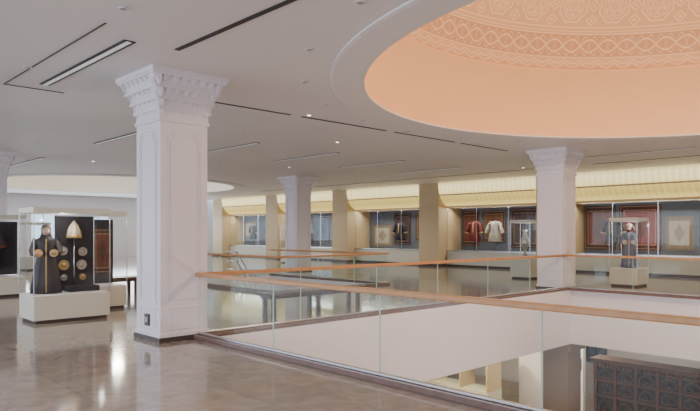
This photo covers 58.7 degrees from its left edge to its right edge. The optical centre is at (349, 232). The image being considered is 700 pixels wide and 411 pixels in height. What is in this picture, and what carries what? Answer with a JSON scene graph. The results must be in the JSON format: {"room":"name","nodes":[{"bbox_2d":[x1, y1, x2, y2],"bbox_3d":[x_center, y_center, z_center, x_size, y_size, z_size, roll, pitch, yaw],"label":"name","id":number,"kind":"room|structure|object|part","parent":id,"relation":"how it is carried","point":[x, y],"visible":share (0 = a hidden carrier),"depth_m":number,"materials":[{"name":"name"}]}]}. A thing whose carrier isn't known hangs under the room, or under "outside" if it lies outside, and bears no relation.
{"room":"museum","nodes":[
{"label":"museum","id":0,"kind":"room"},
{"bbox_2d":[7,193,212,256],"bbox_3d":[-22.599,-0.400,36.643,34.000,4.100,0.200,0,0,-44],"label":"wall","id":1,"kind":"structure","parent":0,"point":[15,201],"depth_m":42.00,"materials":[{"name":"white paint"}]},
{"bbox_2d":[7,174,243,193],"bbox_3d":[-12.020,-5.085,32.094,12.960,5.350,12.960,0,0,-44],"label":"ceiling","id":2,"kind":"structure","parent":0,"point":[80,183],"depth_m":36.09,"materials":[{"name":"paint"}]},
{"bbox_2d":[0,0,699,200],"bbox_3d":[-4.972,-2.450,17.386,32.850,0.001,52.000,0,0,-44],"label":"ceiling","id":3,"kind":"structure","parent":0,"point":[264,59],"depth_m":11.95,"materials":[{"name":"paint"}]},
{"bbox_2d":[32,23,105,67],"bbox_3d":[-3.754,-2.439,8.169,0.027,0.018,2.648,0,0,-44],"label":"ceiling vent","id":4,"kind":"object","parent":3,"relation":"in","point":[103,23],"depth_m":8.00,"materials":[{"name":"grey metal"}]},
{"bbox_2d":[4,40,135,92],"bbox_3d":[-4.079,-2.439,9.158,0.920,0.018,3.663,0,0,-44],"label":"ceiling vent","id":5,"kind":"object","parent":3,"relation":"in","point":[101,55],"depth_m":8.97,"materials":[{"name":"grey metal"}]},
{"bbox_2d":[93,132,136,143],"bbox_3d":[-6.019,-2.439,16.006,0.183,0.018,2.581,0,0,-44],"label":"ceiling vent","id":6,"kind":"object","parent":3,"relation":"in","point":[135,133],"depth_m":16.00,"materials":[{"name":"grey metal"}]},
{"bbox_2d":[117,6,129,10],"bbox_3d":[-2.456,-2.439,6.744,0.122,0.018,0.140,0,0,-44],"label":"recessed light","id":7,"kind":"object","parent":3,"relation":"in","point":[121,8],"depth_m":6.76,"materials":[{"name":"white paint"}]},
{"bbox_2d":[207,142,258,152],"bbox_3d":[-3.407,-2.439,17.738,0.194,0.018,2.737,0,0,-44],"label":"ceiling vent","id":8,"kind":"object","parent":3,"relation":"in","point":[255,142],"depth_m":17.68,"materials":[{"name":"grey metal"}]},
{"bbox_2d":[174,0,296,50],"bbox_3d":[-1.449,-2.439,7.371,0.086,0.018,2.488,0,0,-44],"label":"ceiling vent","id":9,"kind":"object","parent":3,"relation":"in","point":[285,2],"depth_m":7.24,"materials":[{"name":"grey metal"}]},
{"bbox_2d":[215,102,290,114],"bbox_3d":[-1.876,-2.439,12.183,1.739,0.018,0.081,0,0,-44],"label":"ceiling vent","id":10,"kind":"object","parent":3,"relation":"in","point":[215,102],"depth_m":12.18,"materials":[{"name":"grey metal"}]},
{"bbox_2d":[274,152,338,161],"bbox_3d":[-1.465,-2.439,19.950,0.208,0.018,3.242,0,0,-44],"label":"ceiling vent","id":11,"kind":"object","parent":3,"relation":"in","point":[334,152],"depth_m":19.84,"materials":[{"name":"grey metal"}]},
{"bbox_2d":[302,116,386,130],"bbox_3d":[-0.090,-2.439,13.889,2.566,0.018,0.082,0,0,-44],"label":"ceiling vent","id":12,"kind":"object","parent":3,"relation":"in","point":[302,116],"depth_m":13.90,"materials":[{"name":"grey metal"}]},
{"bbox_2d":[354,0,365,4],"bbox_3d":[0.111,-2.439,6.558,0.141,0.018,0.139,0,0,-44],"label":"recessed light","id":13,"kind":"object","parent":3,"relation":"in","point":[356,2],"depth_m":6.57,"materials":[{"name":"white paint"}]},
{"bbox_2d":[338,160,404,167],"bbox_3d":[0.722,-2.439,21.983,0.226,0.018,3.168,0,0,-44],"label":"ceiling vent","id":14,"kind":"object","parent":3,"relation":"in","point":[399,160],"depth_m":21.97,"materials":[{"name":"grey metal"}]},
{"bbox_2d":[588,147,696,157],"bbox_3d":[8.727,-2.439,18.815,0.222,0.018,3.193,0,0,-44],"label":"ceiling vent","id":15,"kind":"object","parent":3,"relation":"in","point":[690,147],"depth_m":18.78,"materials":[{"name":"grey metal"}]},
{"bbox_2d":[0,255,699,410],"bbox_3d":[-4.557,2.430,17.783,34.000,1.560,52.000,0,0,-44],"label":"floor","id":16,"kind":"structure","parent":0,"point":[99,364],"depth_m":12.29,"materials":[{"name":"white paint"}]},
{"bbox_2d":[0,151,17,221],"bbox_3d":[-11.002,-0.400,18.951,1.280,4.099,1.280,0,0,-44],"label":"column","id":17,"kind":"structure","parent":16,"relation":"on","point":[6,158],"depth_m":18.85,"materials":[{"name":"white paint"}]},
{"bbox_2d":[0,215,26,296],"bbox_3d":[-9.349,0.590,16.174,1.470,2.120,0.920,0,0,-44],"label":"display case","id":18,"kind":"object","parent":16,"relation":"on","point":[9,284],"visible":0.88,"depth_m":16.41,"materials":[{"name":"clear glass"}]},
{"bbox_2d":[17,222,50,270],"bbox_3d":[-14.198,0.590,27.934,1.120,2.120,1.020,0,0,-44],"label":"display case","id":19,"kind":"object","parent":16,"relation":"on","point":[26,262],"visible":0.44,"depth_m":27.40,"materials":[{"name":"clear glass"}]},
{"bbox_3d":[-14.198,0.282,27.934,1.120,1.505,1.020,0,0,-44],"label":"case lid","id":20,"kind":"part","parent":19,"relation":"part of","materials":[{"name":"beige"}]},
{"bbox_2d":[19,207,109,323],"bbox_3d":[-5.474,0.590,11.958,1.400,2.120,0.870,0,0,-44],"label":"display case","id":21,"kind":"object","parent":16,"relation":"on","point":[62,289],"visible":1,"depth_m":11.78,"materials":[{"name":"clear glass"}]},
{"bbox_2d":[78,211,126,308],"bbox_3d":[-5.470,0.590,13.761,0.740,2.120,0.870,0,0,-44],"label":"display case","id":22,"kind":"object","parent":16,"relation":"on","point":[118,292],"visible":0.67,"depth_m":13.87,"materials":[{"name":"clear glass"}]},
{"bbox_3d":[-5.558,0.400,13.940,0.420,1.000,0.044,0,0,-44],"label":"red textile panel","id":23,"kind":"part","parent":22,"relation":"part of","materials":[{"name":"red fabric"}]},
{"bbox_2d":[113,275,136,293],"bbox_3d":[-5.986,1.420,17.107,2.200,0.460,0.600,0,0,-44],"label":"bench","id":24,"kind":"object","parent":16,"relation":"on","point":[134,277],"visible":0.23,"depth_m":16.90,"materials":[{"name":"brown wood"}]},
{"bbox_2d":[116,64,228,342],"bbox_3d":[-2.836,-0.400,9.908,1.280,4.099,1.280,0,0,-44],"label":"column","id":25,"kind":"structure","parent":16,"relation":"on","point":[171,107],"depth_m":9.60,"materials":[{"name":"white paint"}]},
{"bbox_2d":[144,313,149,325],"bbox_3d":[-3.143,1.340,9.629,0.030,0.180,0.140,0,0,-44],"label":"wall socket","id":26,"kind":"object","parent":25,"relation":"attached to","point":[146,316],"visible":1,"depth_m":9.60,"materials":[{"name":"grey"}]},
{"bbox_2d":[212,199,242,255],"bbox_3d":[-8.931,-0.398,45.566,1.890,4.095,1.280,0,0,-44],"label":"pilaster","id":27,"kind":"object","parent":16,"relation":"on","point":[227,229],"visible":0.55,"depth_m":44.94,"materials":[{"name":"beige paint"}]},
{"bbox_2d":[207,253,276,291],"bbox_3d":[-3.450,1.135,18.232,0.160,1.030,4.340,0,0,-44],"label":"glass balustrade","id":28,"kind":"object","parent":16,"relation":"on","point":[219,285],"visible":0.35,"depth_m":17.91,"materials":[{"name":"teal"}]},
{"bbox_3d":[-3.443,0.651,18.239,0.072,0.062,4.340,0,0,-44],"label":"wooden handrail","id":29,"kind":"part","parent":28,"relation":"part of","materials":[{"name":"brown wood"}]},
{"bbox_2d":[265,195,284,258],"bbox_3d":[-4.438,-0.398,40.870,1.890,4.095,1.280,0,0,-44],"label":"pilaster","id":30,"kind":"object","parent":16,"relation":"on","point":[275,216],"visible":0.5,"depth_m":40.14,"materials":[{"name":"beige paint"}]},
{"bbox_2d":[280,224,284,262],"bbox_3d":[-3.269,0.590,34.376,0.820,2.120,0.820,0,0,-44],"label":"display case","id":31,"kind":"object","parent":16,"relation":"on","point":[283,225],"visible":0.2,"depth_m":34.31,"materials":[{"name":"grey stone"}]},
{"bbox_3d":[-3.269,0.182,34.376,0.820,1.305,0.820,0,0,-44],"label":"case lid","id":32,"kind":"part","parent":31,"relation":"part of","materials":[{"name":"beige"}]},
{"bbox_2d":[277,175,318,270],"bbox_3d":[-2.281,-0.400,27.295,1.280,4.099,1.280,0,0,-44],"label":"column","id":33,"kind":"structure","parent":16,"relation":"on","point":[297,189],"depth_m":26.99,"materials":[{"name":"white paint"}]},
{"bbox_2d":[256,285,364,316],"bbox_3d":[-0.768,1.420,13.208,2.650,0.460,0.450,0,0,-44],"label":"bench","id":34,"kind":"object","parent":16,"relation":"on","point":[309,292],"visible":0.77,"depth_m":12.87,"materials":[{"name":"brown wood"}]},
{"bbox_2d":[269,249,385,283],"bbox_3d":[-0.950,1.135,21.925,0.160,1.030,6.220,0,0,-44],"label":"glass balustrade","id":35,"kind":"object","parent":16,"relation":"on","point":[353,252],"visible":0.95,"depth_m":21.83,"materials":[{"name":"teal"}]},
{"bbox_3d":[-0.943,0.651,21.932,0.072,0.062,6.220,0,0,-44],"label":"wooden handrail","id":36,"kind":"part","parent":35,"relation":"part of","materials":[{"name":"brown wood"}]},
{"bbox_2d":[277,253,389,290],"bbox_3d":[-0.382,1.135,18.193,4.420,1.030,0.160,0,0,-44],"label":"glass balustrade","id":37,"kind":"object","parent":16,"relation":"on","point":[357,254],"visible":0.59,"depth_m":18.69,"materials":[{"name":"teal"}]},
{"bbox_3d":[-0.389,0.651,18.200,4.420,0.062,0.072,0,0,-44],"label":"wooden handrail","id":38,"kind":"part","parent":37,"relation":"part of","materials":[{"name":"brown wood"}]},
{"bbox_2d":[332,190,369,261],"bbox_3d":[0.056,-0.398,36.173,1.890,4.095,1.280,0,0,-44],"label":"pilaster","id":39,"kind":"object","parent":16,"relation":"on","point":[350,227],"visible":0.83,"depth_m":35.56,"materials":[{"name":"beige paint"}]},
{"bbox_2d":[201,254,567,335],"bbox_3d":[1.967,1.135,13.908,11.890,1.030,0.160,0,0,-44],"label":"glass balustrade","id":40,"kind":"object","parent":16,"relation":"on","point":[291,323],"visible":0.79,"depth_m":12.15,"materials":[{"name":"teal"}]},
{"bbox_3d":[1.960,0.651,13.915,11.890,0.062,0.072,0,0,-44],"label":"wooden handrail","id":41,"kind":"part","parent":40,"relation":"part of","materials":[{"name":"brown wood"}]},
{"bbox_2d":[418,183,460,266],"bbox_3d":[4.549,-0.398,31.476,1.890,4.095,1.280,0,0,-44],"label":"pilaster","id":42,"kind":"object","parent":16,"relation":"on","point":[432,211],"visible":0.81,"depth_m":30.87,"materials":[{"name":"beige paint"}]},
{"bbox_2d":[193,272,699,410],"bbox_3d":[1.685,1.135,5.487,0.160,1.030,11.860,0,0,-44],"label":"glass balustrade","id":43,"kind":"object","parent":16,"relation":"on","point":[442,392],"visible":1,"depth_m":6.44,"materials":[{"name":"teal"}]},
{"bbox_3d":[1.692,0.651,5.493,0.072,0.062,11.860,0,0,-44],"label":"wooden handrail","id":44,"kind":"part","parent":43,"relation":"part of","materials":[{"name":"brown wood"}]},
{"bbox_2d":[221,164,699,277],"bbox_3d":[2.288,-0.395,33.810,1.930,4.090,31.210,0,0,-44],"label":"wall","id":45,"kind":"structure","parent":16,"relation":"on","point":[674,221],"depth_m":28.36,"materials":[{"name":"beige paint"}]},
{"bbox_3d":[-7.374,-1.840,42.558,0.060,0.060,5.210,0,0,-44],"label":"valance trim","id":46,"kind":"part","parent":45,"relation":"part of","materials":[{"name":"beige paint"}]},
{"bbox_3d":[-6.868,-0.190,43.042,0.011,2.080,5.210,0,0,-44],"label":"showcase glass","id":47,"kind":"part","parent":45,"relation":"part of","materials":[{"name":"clear glass"}]},
{"bbox_3d":[-2.881,-1.840,37.861,0.060,0.060,5.210,0,0,-44],"label":"valance trim","id":48,"kind":"part","parent":45,"relation":"part of","materials":[{"name":"beige paint"}]},
{"bbox_3d":[2.118,-0.190,33.648,0.011,2.080,5.210,0,0,-44],"label":"showcase glass","id":49,"kind":"part","parent":45,"relation":"part of","materials":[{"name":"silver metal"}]},
{"bbox_3d":[1.612,-1.840,33.164,0.060,0.060,5.210,0,0,-44],"label":"valance trim","id":50,"kind":"part","parent":45,"relation":"part of","materials":[{"name":"beige paint"}]},
{"bbox_3d":[6.612,-0.190,28.951,0.011,2.080,5.210,0,0,-44],"label":"showcase glass","id":51,"kind":"part","parent":45,"relation":"part of","materials":[{"name":"clear glass"}]},
{"bbox_3d":[6.105,-1.840,28.467,0.060,0.060,5.210,0,0,-44],"label":"valance trim","id":52,"kind":"part","parent":45,"relation":"part of","materials":[{"name":"beige paint"}]},
{"bbox_3d":[11.105,-0.190,24.254,0.011,2.080,5.210,0,0,-44],"label":"showcase glass","id":53,"kind":"part","parent":45,"relation":"part of","materials":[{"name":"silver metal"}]},
{"bbox_3d":[10.599,-1.840,23.770,0.060,0.060,5.210,0,0,-44],"label":"valance trim","id":54,"kind":"part","parent":45,"relation":"part of","materials":[{"name":"beige paint"}]},
{"bbox_2d":[510,220,536,278],"bbox_3d":[6.372,0.590,22.633,0.720,2.120,0.820,0,0,-44],"label":"display case","id":55,"kind":"object","parent":16,"relation":"on","point":[519,268],"visible":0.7,"depth_m":22.43,"materials":[{"name":"clear glass"}]},
{"bbox_3d":[6.372,0.182,22.633,0.720,1.305,0.820,0,0,-44],"label":"case lid","id":56,"kind":"part","parent":55,"relation":"part of","materials":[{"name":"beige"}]},
{"bbox_2d":[526,146,586,288],"bbox_3d":[6.139,-0.400,18.494,1.280,4.099,1.280,0,0,-44],"label":"column","id":57,"kind":"structure","parent":16,"relation":"on","point":[556,168],"depth_m":18.20,"materials":[{"name":"white paint"}]},
{"bbox_2d":[535,176,583,255],"bbox_3d":[9.042,-0.398,26.779,1.890,4.095,1.280,0,0,-44],"label":"pilaster","id":58,"kind":"object","parent":16,"relation":"on","point":[579,207],"visible":0.05,"depth_m":26.69,"materials":[{"name":"beige paint"}]},
{"bbox_2d":[609,217,648,286],"bbox_3d":[8.724,0.590,19.451,0.920,2.120,0.870,0,0,-44],"label":"display case","id":59,"kind":"object","parent":16,"relation":"on","point":[628,274],"visible":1,"depth_m":19.30,"materials":[{"name":"clear glass"}]},
{"bbox_2d":[566,254,699,299],"bbox_3d":[10.203,1.135,13.912,0.160,1.030,11.460,0,0,-44],"label":"glass balustrade","id":60,"kind":"object","parent":16,"relation":"on","point":[657,294],"visible":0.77,"depth_m":16.57,"materials":[{"name":"teal"}]},
{"bbox_3d":[10.210,0.651,13.919,0.072,0.062,11.460,0,0,-44],"label":"wooden handrail","id":61,"kind":"part","parent":60,"relation":"part of","materials":[{"name":"brown wood"}]},
{"bbox_2d":[257,177,699,396],"bbox_3d":[7.800,1.850,29.604,0.200,10.400,52.000,0,0,-44],"label":"wall","id":62,"kind":"structure","parent":0,"point":[509,368],"depth_m":26.75,"materials":[{"name":"white paint"}]},
{"bbox_2d":[330,0,699,140],"bbox_3d":[6.161,-5.085,9.907,12.960,5.350,12.960,0,0,-44],"label":"dome","id":63,"kind":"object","parent":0,"point":[539,70],"depth_m":15.33,"materials":[{"name":"paint"}]},
{"bbox_2d":[447,373,593,410],"bbox_3d":[-4.557,7.150,17.783,34.000,0.200,52.000,0,0,-44],"label":"floor","id":64,"kind":"structure","parent":0,"point":[510,389],"depth_m":27.84,"materials":[{"name":"stone"}]},
{"bbox_2d":[221,251,258,288],"bbox_3d":[-3.260,3.954,20.262,2.344,6.552,6.410,0,0,-44],"label":"staircase","id":65,"kind":"structure","parent":64,"relation":"on","point":[237,283],"depth_m":22.62,"materials":[{"name":"beige"}]},
{"bbox_2d":[425,362,501,398],"bbox_3d":[4.177,5.975,25.723,1.100,2.150,4.300,0,0,-44],"label":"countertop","id":66,"kind":"structure","parent":64,"relation":"on","point":[466,382],"depth_m":24.59,"materials":[{"name":"beige wood"}]},
{"bbox_2d":[543,344,585,410],"bbox_3d":[6.377,5.130,18.722,1.000,3.840,1.000,0,0,-44],"label":"column","id":67,"kind":"structure","parent":64,"relation":"on","point":[562,364],"depth_m":18.43,"materials":[{"name":"white paint"}]},
{"bbox_2d":[590,354,699,410],"bbox_3d":[10.061,5.575,18.759,0.765,2.950,5.480,0,0,-44],"label":"tall cabinet","id":68,"kind":"object","parent":64,"relation":"on","point":[620,384],"visible":1,"depth_m":19.39,"materials":[{"name":"black wood"}]},
{"bbox_2d":[519,348,584,410],"bbox_3d":[7.860,5.130,24.333,0.200,3.840,2.700,0,0,-44],"label":"wall","id":69,"kind":"structure","parent":0,"point":[529,365],"depth_m":24.80,"materials":[{"name":"white paint"}]},
{"bbox_3d":[-4.698,5.130,17.786,34.200,3.840,52.200,0,0,-44],"label":"wall","id":70,"kind":"structure","parent":0,"visible":0},
{"bbox_2d":[586,346,606,362],"bbox_3d":[10.497,4.900,26.509,0.044,1.300,0.900,0,0,-44],"label":"textile","id":71,"kind":"object","parent":70,"relation":"attached to","point":[591,351],"visible":0.42,"depth_m":26.58,"materials":[{"name":"grey fabric"}]}
]}

